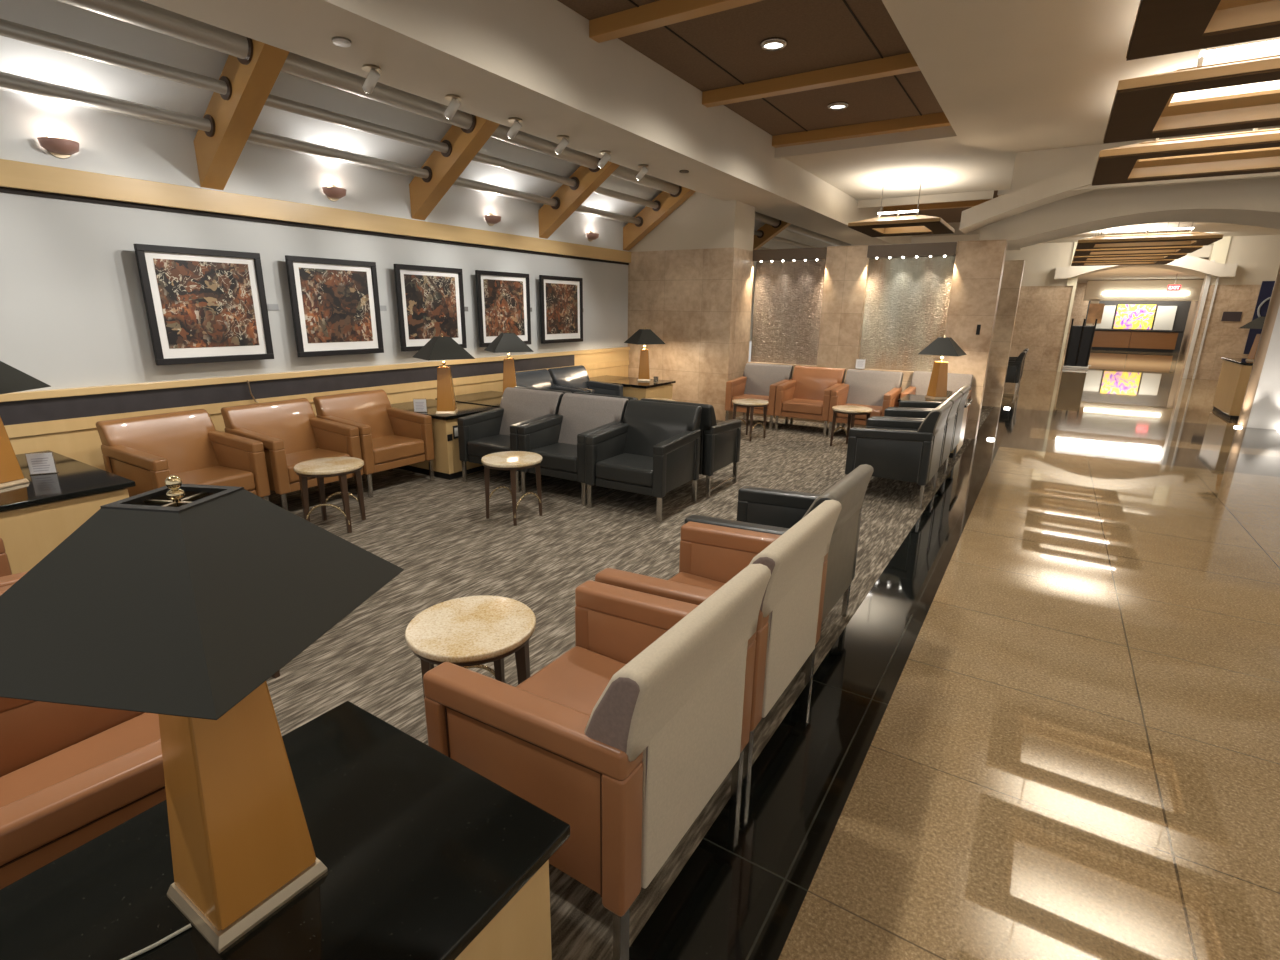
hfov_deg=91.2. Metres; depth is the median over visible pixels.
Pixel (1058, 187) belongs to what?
arch
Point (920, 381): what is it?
armchair
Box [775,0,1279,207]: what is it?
ceiling
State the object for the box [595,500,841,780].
armchair
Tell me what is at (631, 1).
trim
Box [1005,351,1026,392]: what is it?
armchair
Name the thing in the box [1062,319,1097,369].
luggage trolley
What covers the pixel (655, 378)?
drinking glass
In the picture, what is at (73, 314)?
wall
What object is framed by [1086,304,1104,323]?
poster
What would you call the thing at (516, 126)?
track spotlight
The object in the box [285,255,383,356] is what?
framed picture
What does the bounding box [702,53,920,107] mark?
beam
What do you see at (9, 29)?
ceiling pipe
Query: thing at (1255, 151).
light
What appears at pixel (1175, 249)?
light
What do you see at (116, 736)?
seat cushion
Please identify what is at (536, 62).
ceiling
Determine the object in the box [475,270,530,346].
framed picture
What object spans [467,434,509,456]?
seat cushion
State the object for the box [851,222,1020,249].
ceiling
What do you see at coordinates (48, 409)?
trim
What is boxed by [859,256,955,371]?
panel
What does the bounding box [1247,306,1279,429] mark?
wall pier
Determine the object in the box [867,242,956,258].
box
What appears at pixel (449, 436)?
outlet plate
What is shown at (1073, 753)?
floor
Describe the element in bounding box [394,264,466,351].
framed picture
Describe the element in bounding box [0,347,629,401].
trim
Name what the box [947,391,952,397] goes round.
drinking glass
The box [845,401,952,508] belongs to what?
armchair
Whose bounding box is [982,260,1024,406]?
wall
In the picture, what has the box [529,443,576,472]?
seat cushion
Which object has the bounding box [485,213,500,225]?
wall sconce
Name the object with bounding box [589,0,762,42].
beam
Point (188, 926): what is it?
power cord
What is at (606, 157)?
track spotlight
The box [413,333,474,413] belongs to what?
table lamp
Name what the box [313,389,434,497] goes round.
armchair
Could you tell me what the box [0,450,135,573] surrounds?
end table
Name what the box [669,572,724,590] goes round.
seat cushion
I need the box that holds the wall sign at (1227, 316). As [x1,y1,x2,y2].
[1221,312,1241,320]
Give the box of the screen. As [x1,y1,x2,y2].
[1113,304,1155,328]
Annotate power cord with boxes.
[120,923,190,959]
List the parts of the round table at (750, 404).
leg, leg, leg, leg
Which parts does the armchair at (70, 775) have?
armrest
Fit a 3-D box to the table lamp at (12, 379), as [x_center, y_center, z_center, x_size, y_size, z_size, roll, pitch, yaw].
[-3.413,-0.318,3.241,0.425,0.717,0.425,-1,15,-7]
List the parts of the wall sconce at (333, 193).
wall plate, lamp shade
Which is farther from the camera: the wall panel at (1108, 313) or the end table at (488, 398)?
the wall panel at (1108, 313)
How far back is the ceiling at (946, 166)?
8.45 m
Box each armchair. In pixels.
[0,538,27,586]
[0,584,12,595]
[0,697,165,889]
[96,409,270,500]
[221,398,363,510]
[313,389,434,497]
[423,564,770,959]
[457,387,563,492]
[514,386,571,393]
[516,369,588,392]
[518,393,628,505]
[548,365,622,395]
[574,392,637,399]
[585,399,701,522]
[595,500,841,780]
[641,398,741,497]
[684,464,873,672]
[725,363,792,429]
[775,366,845,435]
[828,369,902,436]
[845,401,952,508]
[870,392,962,488]
[888,385,970,471]
[900,371,972,423]
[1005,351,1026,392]
[1009,348,1028,387]
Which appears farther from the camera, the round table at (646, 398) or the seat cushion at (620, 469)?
the round table at (646, 398)
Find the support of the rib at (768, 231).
attached to the wall at (73, 314)
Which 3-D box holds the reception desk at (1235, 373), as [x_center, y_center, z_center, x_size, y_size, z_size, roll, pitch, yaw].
[9.854,-1.484,10.148,0.600,0.880,1.400,10,18,31]
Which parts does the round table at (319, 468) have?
leg, leg, leg, leg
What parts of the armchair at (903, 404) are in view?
armrest, armrest, leg, panel, backrest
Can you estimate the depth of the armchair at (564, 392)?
5.95 m
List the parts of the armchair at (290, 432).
armrest, backrest, leg, armrest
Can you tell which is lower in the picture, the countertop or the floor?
the floor
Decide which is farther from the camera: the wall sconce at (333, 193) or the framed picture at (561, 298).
the framed picture at (561, 298)
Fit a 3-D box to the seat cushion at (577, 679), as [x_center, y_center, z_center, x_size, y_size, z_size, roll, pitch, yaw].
[-0.192,0.734,1.907,0.445,0.140,0.552,10,18,31]
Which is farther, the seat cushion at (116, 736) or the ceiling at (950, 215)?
the ceiling at (950, 215)
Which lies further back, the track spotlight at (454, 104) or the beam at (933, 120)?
the beam at (933, 120)
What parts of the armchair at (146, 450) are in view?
armrest, backrest, armrest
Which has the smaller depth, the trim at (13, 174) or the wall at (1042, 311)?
the trim at (13, 174)
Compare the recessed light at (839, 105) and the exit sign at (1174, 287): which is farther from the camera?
the exit sign at (1174, 287)
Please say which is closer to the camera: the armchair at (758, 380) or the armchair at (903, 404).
the armchair at (903, 404)
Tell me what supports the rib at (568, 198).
attached to the wall at (73, 314)
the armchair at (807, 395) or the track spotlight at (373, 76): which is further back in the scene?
the armchair at (807, 395)
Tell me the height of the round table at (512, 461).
0.467 m
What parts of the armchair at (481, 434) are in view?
leg, armrest, leg, backrest, armrest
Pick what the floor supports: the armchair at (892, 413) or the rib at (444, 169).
the armchair at (892, 413)
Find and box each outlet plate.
[447,434,452,440]
[453,425,457,438]
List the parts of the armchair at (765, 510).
armrest, armrest, leg, backrest, panel, leg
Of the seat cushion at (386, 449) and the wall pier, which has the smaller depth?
the seat cushion at (386, 449)
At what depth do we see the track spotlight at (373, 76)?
3.86 m
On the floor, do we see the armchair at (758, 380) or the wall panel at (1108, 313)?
the armchair at (758, 380)
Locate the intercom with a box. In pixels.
[976,325,980,334]
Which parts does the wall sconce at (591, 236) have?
lamp shade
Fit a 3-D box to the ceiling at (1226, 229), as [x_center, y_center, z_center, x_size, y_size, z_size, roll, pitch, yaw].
[11.296,-5.336,12.046,7.120,0.450,8.900,10,18,31]
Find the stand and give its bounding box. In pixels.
[1086,304,1104,365]
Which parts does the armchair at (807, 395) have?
leg, armrest, backrest, leg, armrest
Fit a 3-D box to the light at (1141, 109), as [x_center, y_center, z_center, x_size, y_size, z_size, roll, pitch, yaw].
[3.642,-2.345,3.298,1.810,0.587,1.230,10,18,31]
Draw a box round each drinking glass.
[653,376,657,382]
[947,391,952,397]
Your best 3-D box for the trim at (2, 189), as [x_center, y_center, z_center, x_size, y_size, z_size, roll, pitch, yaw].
[-3.286,-2.016,4.755,0.062,0.030,11.450,10,18,31]
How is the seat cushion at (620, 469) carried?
on the armchair at (655, 450)
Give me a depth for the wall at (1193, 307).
27.31 m
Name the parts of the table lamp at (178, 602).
lamp shade, plate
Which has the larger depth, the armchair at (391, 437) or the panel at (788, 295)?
the panel at (788, 295)
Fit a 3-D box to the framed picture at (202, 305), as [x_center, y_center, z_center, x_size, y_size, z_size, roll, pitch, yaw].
[-3.302,-1.326,4.788,0.108,0.830,0.830,10,18,31]
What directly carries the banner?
attached to the wall at (1042, 311)
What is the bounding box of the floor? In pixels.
[261,348,1279,959]
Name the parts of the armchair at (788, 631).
armrest, leg, armrest, panel, backrest, leg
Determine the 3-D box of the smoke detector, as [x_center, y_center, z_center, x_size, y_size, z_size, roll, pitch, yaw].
[-1.652,-2.425,3.470,0.099,0.019,0.100,10,18,31]
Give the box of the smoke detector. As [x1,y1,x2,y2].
[332,36,350,46]
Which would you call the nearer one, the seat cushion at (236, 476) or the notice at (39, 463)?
the notice at (39, 463)
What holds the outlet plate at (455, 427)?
attached to the end table at (447, 464)
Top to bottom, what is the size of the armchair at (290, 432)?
0.787 m
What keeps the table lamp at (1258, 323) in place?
on the reception desk at (1235, 373)
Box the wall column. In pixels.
[628,248,753,420]
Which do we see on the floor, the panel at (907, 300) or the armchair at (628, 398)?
the armchair at (628, 398)
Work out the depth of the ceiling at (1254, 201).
7.01 m
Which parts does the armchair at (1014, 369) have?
armrest, backrest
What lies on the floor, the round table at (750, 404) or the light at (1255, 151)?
the round table at (750, 404)
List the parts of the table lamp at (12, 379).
plate, lamp shade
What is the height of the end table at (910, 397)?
0.600 m
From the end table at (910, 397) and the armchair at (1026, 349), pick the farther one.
the armchair at (1026, 349)
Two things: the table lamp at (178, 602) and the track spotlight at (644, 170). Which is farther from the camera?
the track spotlight at (644, 170)
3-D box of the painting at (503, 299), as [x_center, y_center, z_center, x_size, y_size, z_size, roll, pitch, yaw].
[-1.579,-2.005,7.318,0.007,0.625,0.636,10,18,31]
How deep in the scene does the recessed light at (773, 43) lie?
4.90 m
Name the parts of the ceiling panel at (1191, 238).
frame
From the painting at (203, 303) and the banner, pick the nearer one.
the painting at (203, 303)
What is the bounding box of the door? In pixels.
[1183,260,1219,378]
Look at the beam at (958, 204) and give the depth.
11.91 m
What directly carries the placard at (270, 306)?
attached to the wall at (73, 314)
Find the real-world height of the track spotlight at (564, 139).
0.137 m
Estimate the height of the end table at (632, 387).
0.600 m
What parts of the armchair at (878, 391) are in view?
leg, armrest, backrest, armrest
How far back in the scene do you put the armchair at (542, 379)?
7.52 m
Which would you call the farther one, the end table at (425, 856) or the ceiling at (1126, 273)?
the ceiling at (1126, 273)
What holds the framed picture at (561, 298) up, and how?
attached to the wall at (73, 314)
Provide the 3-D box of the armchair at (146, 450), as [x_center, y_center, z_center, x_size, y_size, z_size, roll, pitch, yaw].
[-3.161,-0.041,4.386,0.689,0.787,0.700,9,17,26]
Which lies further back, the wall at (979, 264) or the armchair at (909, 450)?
the wall at (979, 264)
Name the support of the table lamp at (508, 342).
on the end table at (488, 398)
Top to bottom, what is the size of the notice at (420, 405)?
0.126 m
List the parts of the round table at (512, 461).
leg, leg, leg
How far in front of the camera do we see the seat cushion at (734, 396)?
8.64 m
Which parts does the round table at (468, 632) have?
leg, leg, leg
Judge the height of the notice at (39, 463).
0.126 m
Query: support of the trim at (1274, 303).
attached to the wall pier
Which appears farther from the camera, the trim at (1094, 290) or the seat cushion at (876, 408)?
the trim at (1094, 290)
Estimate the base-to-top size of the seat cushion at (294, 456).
0.137 m
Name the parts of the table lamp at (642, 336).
lamp shade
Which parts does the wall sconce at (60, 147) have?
wall plate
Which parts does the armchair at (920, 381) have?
armrest, backrest, armrest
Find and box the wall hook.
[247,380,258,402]
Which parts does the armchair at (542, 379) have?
backrest, armrest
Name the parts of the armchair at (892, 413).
armrest, armrest, leg, panel, backrest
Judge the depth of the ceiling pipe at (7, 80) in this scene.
4.67 m
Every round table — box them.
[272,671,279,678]
[294,457,365,532]
[405,595,535,726]
[481,451,541,525]
[640,398,673,400]
[732,399,768,440]
[830,405,871,445]
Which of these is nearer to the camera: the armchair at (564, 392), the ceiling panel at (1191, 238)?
the armchair at (564, 392)
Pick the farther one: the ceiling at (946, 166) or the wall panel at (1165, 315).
the wall panel at (1165, 315)
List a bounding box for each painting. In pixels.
[153,258,258,348]
[299,268,372,342]
[404,274,457,338]
[483,279,524,336]
[545,283,577,333]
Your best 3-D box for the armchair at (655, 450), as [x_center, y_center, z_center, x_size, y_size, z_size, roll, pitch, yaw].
[0.038,-0.187,5.051,0.700,0.804,0.689,10,18,29]
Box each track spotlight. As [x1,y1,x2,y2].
[362,64,381,93]
[444,94,461,119]
[507,117,522,139]
[555,135,569,154]
[598,151,611,168]
[636,164,648,180]
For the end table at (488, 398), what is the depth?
6.72 m
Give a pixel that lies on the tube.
(1104, 293)
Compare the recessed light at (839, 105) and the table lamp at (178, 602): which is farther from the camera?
the recessed light at (839, 105)
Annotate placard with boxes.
[267,304,278,309]
[380,306,386,310]
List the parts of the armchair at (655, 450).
leg, armrest, leg, backrest, armrest, leg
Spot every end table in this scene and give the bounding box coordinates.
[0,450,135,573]
[0,701,569,959]
[391,399,496,479]
[435,391,502,407]
[589,375,675,399]
[898,394,972,457]
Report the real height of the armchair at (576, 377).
0.820 m
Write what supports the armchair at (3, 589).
on the floor
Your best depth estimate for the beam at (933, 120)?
7.00 m
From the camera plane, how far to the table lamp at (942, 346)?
7.10 m
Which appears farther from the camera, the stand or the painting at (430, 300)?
the stand
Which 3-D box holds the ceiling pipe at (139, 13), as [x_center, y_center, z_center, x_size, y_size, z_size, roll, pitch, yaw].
[-0.188,-3.715,7.565,0.140,0.140,20.100,10,18,31]
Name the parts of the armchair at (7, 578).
armrest, armrest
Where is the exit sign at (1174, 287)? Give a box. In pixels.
[1167,275,1180,290]
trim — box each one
[0,159,630,262]
[0,187,628,264]
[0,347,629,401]
[0,355,574,425]
[628,0,921,130]
[1057,236,1231,371]
[1083,280,1203,325]
[1237,265,1279,426]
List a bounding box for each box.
[753,247,826,261]
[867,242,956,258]
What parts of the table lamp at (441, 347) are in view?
lamp shade, plate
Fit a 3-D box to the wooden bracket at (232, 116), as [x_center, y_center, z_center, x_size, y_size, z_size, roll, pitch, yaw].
[-2.584,-2.727,4.166,1.532,1.329,0.183,10,18,31]
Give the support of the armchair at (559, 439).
on the floor
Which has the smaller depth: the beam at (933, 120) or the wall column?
the beam at (933, 120)
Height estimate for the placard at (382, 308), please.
0.050 m
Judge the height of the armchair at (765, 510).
0.828 m
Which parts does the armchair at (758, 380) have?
leg, armrest, backrest, leg, armrest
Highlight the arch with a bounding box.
[959,163,1096,233]
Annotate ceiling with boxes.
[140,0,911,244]
[558,0,942,135]
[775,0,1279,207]
[785,138,1015,200]
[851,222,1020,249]
[896,190,997,222]
[979,177,1279,247]
[997,189,1279,242]
[1010,126,1279,191]
[1054,255,1237,278]
[1077,245,1211,282]
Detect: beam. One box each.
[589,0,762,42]
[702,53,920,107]
[772,112,950,147]
[883,198,993,211]
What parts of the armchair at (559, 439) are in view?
leg, armrest, leg, backrest, armrest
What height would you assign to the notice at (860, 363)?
0.136 m
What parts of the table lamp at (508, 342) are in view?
lamp shade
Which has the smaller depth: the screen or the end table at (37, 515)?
the end table at (37, 515)
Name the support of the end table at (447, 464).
on the floor
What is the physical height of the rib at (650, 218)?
1.329 m
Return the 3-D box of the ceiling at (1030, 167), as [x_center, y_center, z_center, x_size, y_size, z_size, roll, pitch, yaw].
[6.994,-2.938,5.321,6.650,0.450,0.080,10,18,31]
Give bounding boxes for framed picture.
[133,244,273,364]
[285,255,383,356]
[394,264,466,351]
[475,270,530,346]
[539,275,582,343]
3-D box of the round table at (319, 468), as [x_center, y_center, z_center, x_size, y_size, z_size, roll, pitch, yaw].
[-2.198,0.110,4.489,0.450,0.467,0.450,13,20,39]
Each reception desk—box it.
[1091,329,1182,352]
[1212,358,1253,419]
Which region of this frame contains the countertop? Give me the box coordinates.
[1095,329,1182,332]
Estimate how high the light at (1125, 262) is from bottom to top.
0.757 m
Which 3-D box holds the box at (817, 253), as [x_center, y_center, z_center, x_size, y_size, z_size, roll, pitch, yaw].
[2.133,-3.166,8.842,1.050,0.171,0.250,10,18,31]
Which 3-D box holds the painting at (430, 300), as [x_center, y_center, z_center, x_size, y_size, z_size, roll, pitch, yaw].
[-2.143,-1.781,6.468,0.007,0.625,0.636,10,18,31]
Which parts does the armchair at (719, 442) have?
backrest, panel, leg, armrest, leg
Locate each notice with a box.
[25,451,58,474]
[413,399,427,411]
[855,359,865,368]
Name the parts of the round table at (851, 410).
leg, leg, leg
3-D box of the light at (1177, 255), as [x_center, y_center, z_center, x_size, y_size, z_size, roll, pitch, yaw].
[10.120,-4.979,12.952,1.830,0.757,1.150,10,18,31]
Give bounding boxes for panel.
[751,260,825,365]
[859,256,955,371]
[1076,222,1223,249]
[1096,305,1115,328]
[1153,306,1176,329]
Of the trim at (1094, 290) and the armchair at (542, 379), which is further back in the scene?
the trim at (1094, 290)
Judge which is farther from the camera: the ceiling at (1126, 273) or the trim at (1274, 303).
the ceiling at (1126, 273)
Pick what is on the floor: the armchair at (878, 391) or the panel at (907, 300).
the armchair at (878, 391)
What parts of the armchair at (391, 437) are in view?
armrest, backrest, leg, armrest, leg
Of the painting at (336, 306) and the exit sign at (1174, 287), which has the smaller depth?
the painting at (336, 306)
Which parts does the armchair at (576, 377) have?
backrest, armrest, armrest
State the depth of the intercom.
7.73 m
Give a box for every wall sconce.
[37,134,78,158]
[322,184,345,201]
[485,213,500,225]
[586,231,598,241]
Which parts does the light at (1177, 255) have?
frame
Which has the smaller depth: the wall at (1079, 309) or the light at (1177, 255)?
the light at (1177, 255)
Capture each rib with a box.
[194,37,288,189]
[409,114,499,219]
[538,158,619,238]
[623,186,695,250]
[753,220,790,249]
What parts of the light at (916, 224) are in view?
hanger rod, frame, hanger rod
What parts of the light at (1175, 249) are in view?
frame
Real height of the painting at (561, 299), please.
0.625 m
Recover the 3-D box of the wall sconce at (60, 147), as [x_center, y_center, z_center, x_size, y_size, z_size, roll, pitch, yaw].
[-3.651,-2.115,3.958,0.133,0.139,0.203,10,18,31]
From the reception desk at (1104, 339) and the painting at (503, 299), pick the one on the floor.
the reception desk at (1104, 339)
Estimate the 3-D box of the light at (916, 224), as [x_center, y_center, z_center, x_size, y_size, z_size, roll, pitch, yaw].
[3.907,-4.043,9.214,1.220,0.697,1.450,10,18,31]
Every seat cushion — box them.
[0,713,160,807]
[170,466,254,490]
[286,448,349,482]
[372,435,424,464]
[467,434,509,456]
[516,646,625,714]
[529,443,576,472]
[596,453,652,486]
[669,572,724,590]
[732,394,768,409]
[782,398,822,414]
[837,403,881,419]
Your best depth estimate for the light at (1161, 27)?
2.59 m
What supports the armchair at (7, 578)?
on the floor
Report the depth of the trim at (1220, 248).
16.91 m
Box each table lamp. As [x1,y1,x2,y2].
[0,361,50,488]
[0,475,403,953]
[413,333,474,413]
[484,330,533,392]
[624,327,664,380]
[918,335,966,398]
[1240,316,1265,360]
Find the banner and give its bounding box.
[1243,281,1274,353]
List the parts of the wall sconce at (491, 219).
lamp shade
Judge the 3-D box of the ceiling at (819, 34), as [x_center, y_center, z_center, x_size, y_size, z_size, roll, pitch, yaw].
[-0.492,-2.862,2.522,2.080,0.120,11.200,10,18,31]
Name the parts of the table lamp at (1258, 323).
lamp shade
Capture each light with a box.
[760,37,786,50]
[827,101,848,109]
[848,173,954,236]
[1071,227,1174,265]
[1072,222,1186,261]
[1074,222,1202,255]
[1092,128,1279,185]
[1103,39,1279,143]
[1126,0,1279,60]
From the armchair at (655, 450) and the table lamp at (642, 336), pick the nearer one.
the armchair at (655, 450)
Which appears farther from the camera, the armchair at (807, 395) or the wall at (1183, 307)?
the wall at (1183, 307)
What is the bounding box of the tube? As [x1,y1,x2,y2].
[1102,292,1188,294]
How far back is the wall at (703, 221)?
8.70 m
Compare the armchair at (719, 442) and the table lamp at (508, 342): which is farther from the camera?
the table lamp at (508, 342)
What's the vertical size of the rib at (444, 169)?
1.329 m
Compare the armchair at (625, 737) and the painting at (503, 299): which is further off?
the painting at (503, 299)
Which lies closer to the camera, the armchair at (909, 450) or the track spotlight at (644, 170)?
the armchair at (909, 450)
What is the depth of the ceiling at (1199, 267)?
15.75 m
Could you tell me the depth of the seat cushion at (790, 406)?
8.20 m
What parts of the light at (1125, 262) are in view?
frame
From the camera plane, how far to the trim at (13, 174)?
4.94 m
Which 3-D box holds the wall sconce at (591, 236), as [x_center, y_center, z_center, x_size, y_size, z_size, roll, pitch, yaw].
[-0.625,-3.316,8.514,0.133,0.139,0.203,10,18,31]
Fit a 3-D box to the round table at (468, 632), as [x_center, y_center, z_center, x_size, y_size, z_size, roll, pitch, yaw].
[-0.601,0.732,2.288,0.450,0.467,0.450,4,16,12]
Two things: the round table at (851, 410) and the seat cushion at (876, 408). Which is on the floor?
the round table at (851, 410)
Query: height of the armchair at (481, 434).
0.804 m
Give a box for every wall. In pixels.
[0,90,755,470]
[629,191,754,251]
[748,239,1007,438]
[982,260,1024,406]
[1005,235,1279,379]
[1065,283,1088,347]
[1084,301,1190,351]
[1180,301,1198,353]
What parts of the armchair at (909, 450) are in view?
armrest, armrest, leg, leg, backrest, panel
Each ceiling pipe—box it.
[0,19,814,247]
[0,71,768,249]
[56,0,850,245]
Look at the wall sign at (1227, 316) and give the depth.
15.56 m

